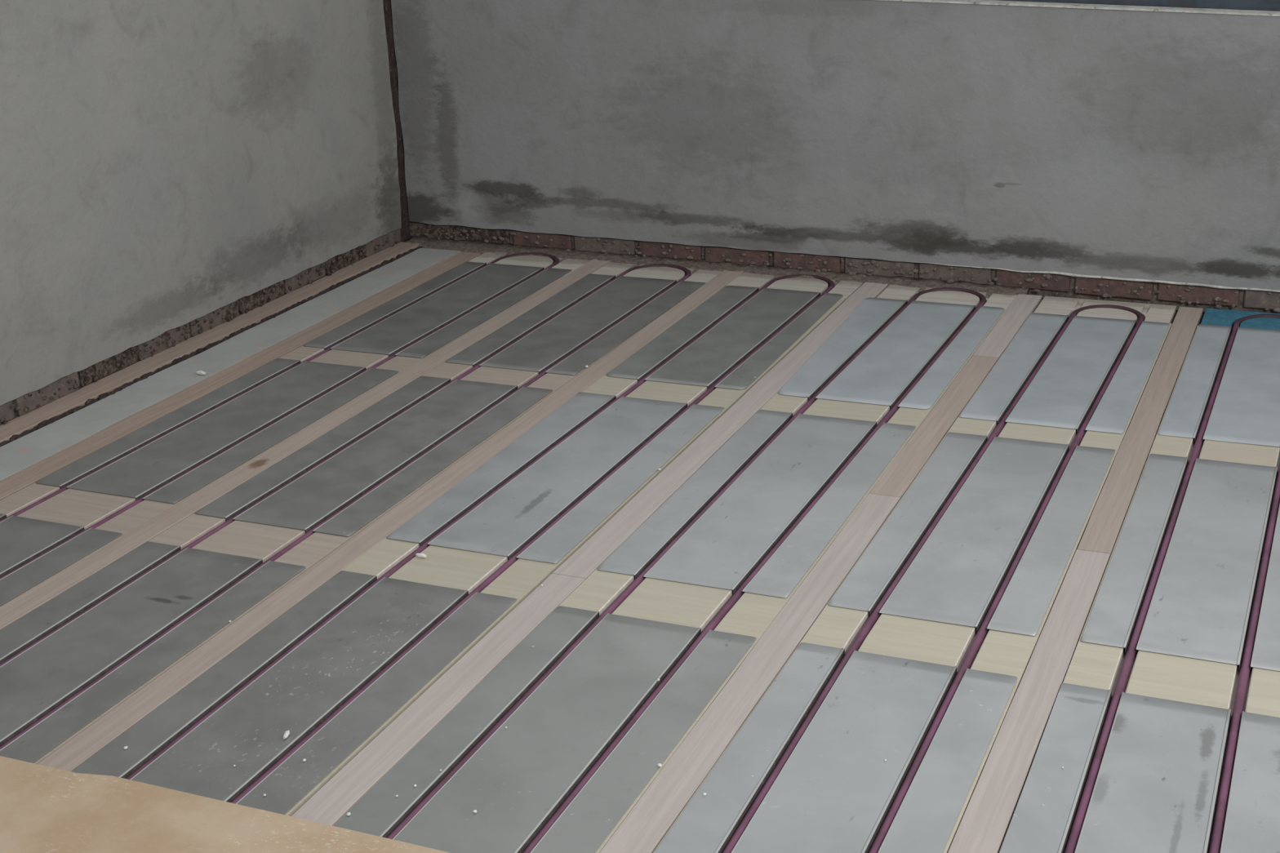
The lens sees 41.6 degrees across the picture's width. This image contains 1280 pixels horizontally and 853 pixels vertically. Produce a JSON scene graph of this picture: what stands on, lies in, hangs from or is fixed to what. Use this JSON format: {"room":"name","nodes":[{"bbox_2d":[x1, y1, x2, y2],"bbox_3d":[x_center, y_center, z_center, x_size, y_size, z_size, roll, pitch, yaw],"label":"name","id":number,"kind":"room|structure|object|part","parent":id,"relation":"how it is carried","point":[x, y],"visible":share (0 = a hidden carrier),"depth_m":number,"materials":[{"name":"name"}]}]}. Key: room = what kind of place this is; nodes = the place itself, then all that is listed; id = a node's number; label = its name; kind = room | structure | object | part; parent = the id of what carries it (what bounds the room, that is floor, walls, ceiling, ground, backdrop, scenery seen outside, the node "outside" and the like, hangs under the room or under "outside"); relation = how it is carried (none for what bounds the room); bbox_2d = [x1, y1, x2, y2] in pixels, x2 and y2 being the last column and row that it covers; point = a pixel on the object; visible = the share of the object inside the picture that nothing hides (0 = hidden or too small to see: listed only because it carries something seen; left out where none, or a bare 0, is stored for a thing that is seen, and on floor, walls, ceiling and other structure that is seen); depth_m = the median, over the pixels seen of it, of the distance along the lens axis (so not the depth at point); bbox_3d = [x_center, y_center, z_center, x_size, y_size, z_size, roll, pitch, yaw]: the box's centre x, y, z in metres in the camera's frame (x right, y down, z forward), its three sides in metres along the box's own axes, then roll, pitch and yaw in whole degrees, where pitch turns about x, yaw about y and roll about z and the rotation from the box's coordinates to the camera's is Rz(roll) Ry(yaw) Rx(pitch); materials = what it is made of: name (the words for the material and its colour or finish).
{"room":"building under construction","nodes":[
{"label":"building under construction","id":0,"kind":"room"},
{"bbox_2d":[0,0,412,425],"bbox_3d":[-2.583,-1.025,3.931,0.136,3.030,7.550,6,22,22],"label":"wall","id":1,"kind":"structure","parent":0,"point":[171,171],"depth_m":6.04,"materials":[{"name":"concrete"}]},
{"bbox_2d":[0,235,1279,852],"bbox_3d":[-0.195,0.663,3.583,5.200,0.160,7.700,6,22,22],"label":"floor","id":2,"kind":"structure","parent":0,"point":[36,444],"depth_m":4.54,"materials":[{"name":"brown wood"}]},
{"bbox_2d":[0,513,122,605],"bbox_3d":[-1.861,0.473,4.108,0.498,0.024,1.232,6,22,22],"label":"plate","id":3,"kind":"object","parent":2,"relation":"on","point":[22,540],"visible":1,"depth_m":4.46,"materials":[{"name":"metal"}]},
{"bbox_2d":[0,542,305,763],"bbox_3d":[-1.315,0.539,3.874,0.499,0.024,1.210,6,22,22],"label":"plate","id":4,"kind":"object","parent":2,"relation":"on","point":[49,673],"visible":0.98,"depth_m":3.99,"materials":[{"name":"metal"}]},
{"bbox_2d":[195,370,206,375],"bbox_3d":[-1.520,-0.186,5.833,0.046,0.017,0.015,6,22,22],"label":"crumb","id":5,"kind":"object","parent":2,"relation":"on","point":[199,372],"visible":1,"depth_m":5.83,"materials":[{"name":"white"}]},
{"bbox_2d":[35,358,398,503],"bbox_3d":[-1.296,-0.004,5.358,0.498,0.024,1.235,6,22,22],"label":"plate","id":6,"kind":"object","parent":2,"relation":"on","point":[141,472],"visible":1,"depth_m":5.27,"materials":[{"name":"metal"}]},
{"bbox_2d":[0,252,559,579],"bbox_3d":[-1.620,0.263,4.656,0.293,0.027,6.100,6,22,22],"label":"pipe","id":7,"kind":"object","parent":2,"relation":"on","point":[555,259],"visible":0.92,"depth_m":5.36,"materials":[{"name":"purple plastic"}]},
{"bbox_2d":[71,570,516,814],"bbox_3d":[-0.762,0.600,3.653,0.499,0.024,1.220,6,22,22],"label":"plate","id":8,"kind":"object","parent":2,"relation":"on","point":[303,689],"visible":0.8,"depth_m":3.67,"materials":[{"name":"metal"}]},
{"bbox_2d":[283,730,289,739],"bbox_3d":[-0.734,0.640,3.499,0.011,0.010,0.031,0,20,6],"label":"crumb","id":9,"kind":"object","parent":8,"relation":"on","point":[286,733],"visible":1,"depth_m":3.49,"materials":[{"name":"white"}]},
{"bbox_2d":[0,263,691,749],"bbox_3d":[-1.063,0.332,4.413,0.295,0.027,6.071,6,22,22],"label":"pipe","id":10,"kind":"object","parent":2,"relation":"on","point":[686,270],"visible":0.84,"depth_m":4.61,"materials":[{"name":"purple plastic"}]},
{"bbox_2d":[195,376,552,536],"bbox_3d":[-0.758,0.068,5.106,0.499,0.024,1.254,6,22,22],"label":"plate","id":11,"kind":"object","parent":2,"relation":"on","point":[318,494],"visible":1,"depth_m":5.01,"materials":[{"name":"metal"}]},
{"bbox_2d":[415,553,426,557],"bbox_3d":[-0.561,0.330,4.324,0.034,0.012,0.011,6,22,22],"label":"crumb","id":12,"kind":"object","parent":2,"relation":"on","point":[421,555],"visible":1,"depth_m":4.32,"materials":[{"name":"white"}]},
{"bbox_2d":[302,261,572,357],"bbox_3d":[-0.752,-0.464,6.560,0.498,0.024,1.246,6,22,22],"label":"plate","id":13,"kind":"object","parent":2,"relation":"on","point":[392,335],"visible":1,"depth_m":6.49,"materials":[{"name":"metal"}]},
{"bbox_2d":[126,274,834,804],"bbox_3d":[-0.511,0.395,4.186,0.308,0.027,6.068,6,22,22],"label":"pipe","id":14,"kind":"object","parent":2,"relation":"on","point":[485,584],"visible":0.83,"depth_m":4.29,"materials":[{"name":"purple plastic"}]},
{"bbox_2d":[333,605,755,852],"bbox_3d":[-0.200,0.664,3.422,0.500,0.024,1.218,6,22,22],"label":"plate","id":15,"kind":"object","parent":2,"relation":"on","point":[522,774],"visible":1,"depth_m":3.45,"materials":[{"name":"metal"}]},
{"bbox_2d":[0,755,448,852],"bbox_3d":[-0.800,1.102,2.225,4.600,0.016,2.003,6,22,22],"label":"sheet","id":16,"kind":"object","parent":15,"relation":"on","point":[43,809],"visible":1,"depth_m":3.18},
{"bbox_2d":[386,391,724,563],"bbox_3d":[-0.205,0.126,4.895,0.507,0.024,1.236,6,22,22],"label":"plate","id":17,"kind":"object","parent":2,"relation":"on","point":[512,517],"visible":1,"depth_m":4.80,"materials":[{"name":"metal"}]},
{"bbox_2d":[445,273,706,375],"bbox_3d":[-0.209,-0.392,6.310,0.515,0.023,1.225,6,22,22],"label":"plate","id":18,"kind":"object","parent":2,"relation":"on","point":[551,342],"visible":1,"depth_m":6.24,"materials":[{"name":"metal"}]},
{"bbox_2d":[386,287,986,852],"bbox_3d":[0.045,0.464,3.942,0.302,0.027,6.036,6,22,22],"label":"pipe","id":19,"kind":"object","parent":2,"relation":"on","point":[737,595],"visible":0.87,"depth_m":4.04,"materials":[{"name":"purple plastic"}]},
{"bbox_2d":[606,285,843,389],"bbox_3d":[0.340,-0.331,6.090,0.499,0.024,1.185,6,22,22],"label":"plate","id":20,"kind":"object","parent":2,"relation":"on","point":[713,355],"visible":1,"depth_m":6.02,"materials":[{"name":"metal"}]},
{"bbox_2d":[597,409,915,598],"bbox_3d":[0.364,0.187,4.670,0.500,0.023,1.251,6,22,22],"label":"plate","id":21,"kind":"object","parent":2,"relation":"on","point":[732,537],"visible":1,"depth_m":4.57,"materials":[{"name":"metal"}]},
{"bbox_2d":[654,642,1017,852],"bbox_3d":[0.352,0.725,3.202,0.488,0.023,1.228,6,22,22],"label":"plate","id":22,"kind":"object","parent":2,"relation":"on","point":[836,790],"visible":1,"depth_m":3.34,"materials":[{"name":"metal"}]},
{"bbox_2d":[777,297,1004,408],"bbox_3d":[0.885,-0.266,5.857,0.530,0.023,1.179,6,22,22],"label":"plate","id":23,"kind":"object","parent":2,"relation":"on","point":[885,370],"visible":1,"depth_m":5.79,"materials":[{"name":"metal"}]},
{"bbox_2d":[722,304,1144,852],"bbox_3d":[0.577,0.538,3.687,0.290,0.027,5.961,6,22,22],"label":"pipe","id":24,"kind":"object","parent":2,"relation":"on","point":[979,638],"visible":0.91,"depth_m":3.90,"materials":[{"name":"purple plastic"}]},
{"bbox_2d":[828,431,1115,635],"bbox_3d":[0.910,0.253,4.436,0.488,0.024,1.236,6,22,22],"label":"plate","id":25,"kind":"object","parent":2,"relation":"on","point":[956,576],"visible":1,"depth_m":4.33,"materials":[{"name":"metal"}]},
{"bbox_2d":[959,312,1169,433],"bbox_3d":[1.435,-0.190,5.597,0.488,0.024,1.184,6,22,22],"label":"plate","id":26,"kind":"object","parent":2,"relation":"on","point":[1064,389],"visible":1,"depth_m":5.52,"materials":[{"name":"metal"}]},
{"bbox_2d":[999,683,1279,852],"bbox_3d":[0.895,0.786,2.982,0.504,0.024,1.232,6,22,22],"label":"plate","id":27,"kind":"object","parent":2,"relation":"on","point":[1156,789],"visible":0.99,"depth_m":3.24,"materials":[{"name":"metal"}]},
{"bbox_2d":[1064,314,1279,852],"bbox_3d":[1.117,0.593,3.485,0.283,0.027,5.998,6,22,22],"label":"pipe","id":28,"kind":"object","parent":2,"relation":"on","point":[1228,763],"visible":1,"depth_m":3.70,"materials":[{"name":"purple plastic"}]},
{"bbox_2d":[1080,453,1279,671],"bbox_3d":[1.456,0.314,4.216,0.499,0.024,1.227,6,22,22],"label":"plate","id":29,"kind":"object","parent":2,"relation":"on","point":[1202,602],"visible":1,"depth_m":4.11,"materials":[{"name":"metal"}]},
{"bbox_2d":[1158,324,1279,447],"bbox_3d":[1.988,-0.136,5.394,0.499,0.024,1.176,6,22,22],"label":"plate","id":30,"kind":"object","parent":2,"relation":"on","point":[1246,409],"visible":0.99,"depth_m":5.33,"materials":[{"name":"metal"}]},
{"bbox_2d":[391,0,1279,313],"bbox_3d":[1.202,-1.989,6.209,5.160,3.040,0.470,6,22,22],"label":"wall","id":31,"kind":"structure","parent":0,"point":[1100,154],"depth_m":6.56,"materials":[{"name":"concrete"}]},
{"bbox_2d":[883,0,1279,16],"bbox_3d":[1.222,-2.157,6.065,4.260,1.327,0.156,7,22,24],"label":"window","id":32,"kind":"structure","parent":31,"relation":"in","point":[1270,7],"depth_m":6.00,"materials":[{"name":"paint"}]},
{"bbox_3d":[1.259,-1.646,6.299,4.256,0.191,0.060,7,22,24],"label":"frame","id":33,"kind":"part","parent":32,"relation":"part of","materials":[{"name":"white"}]}
]}

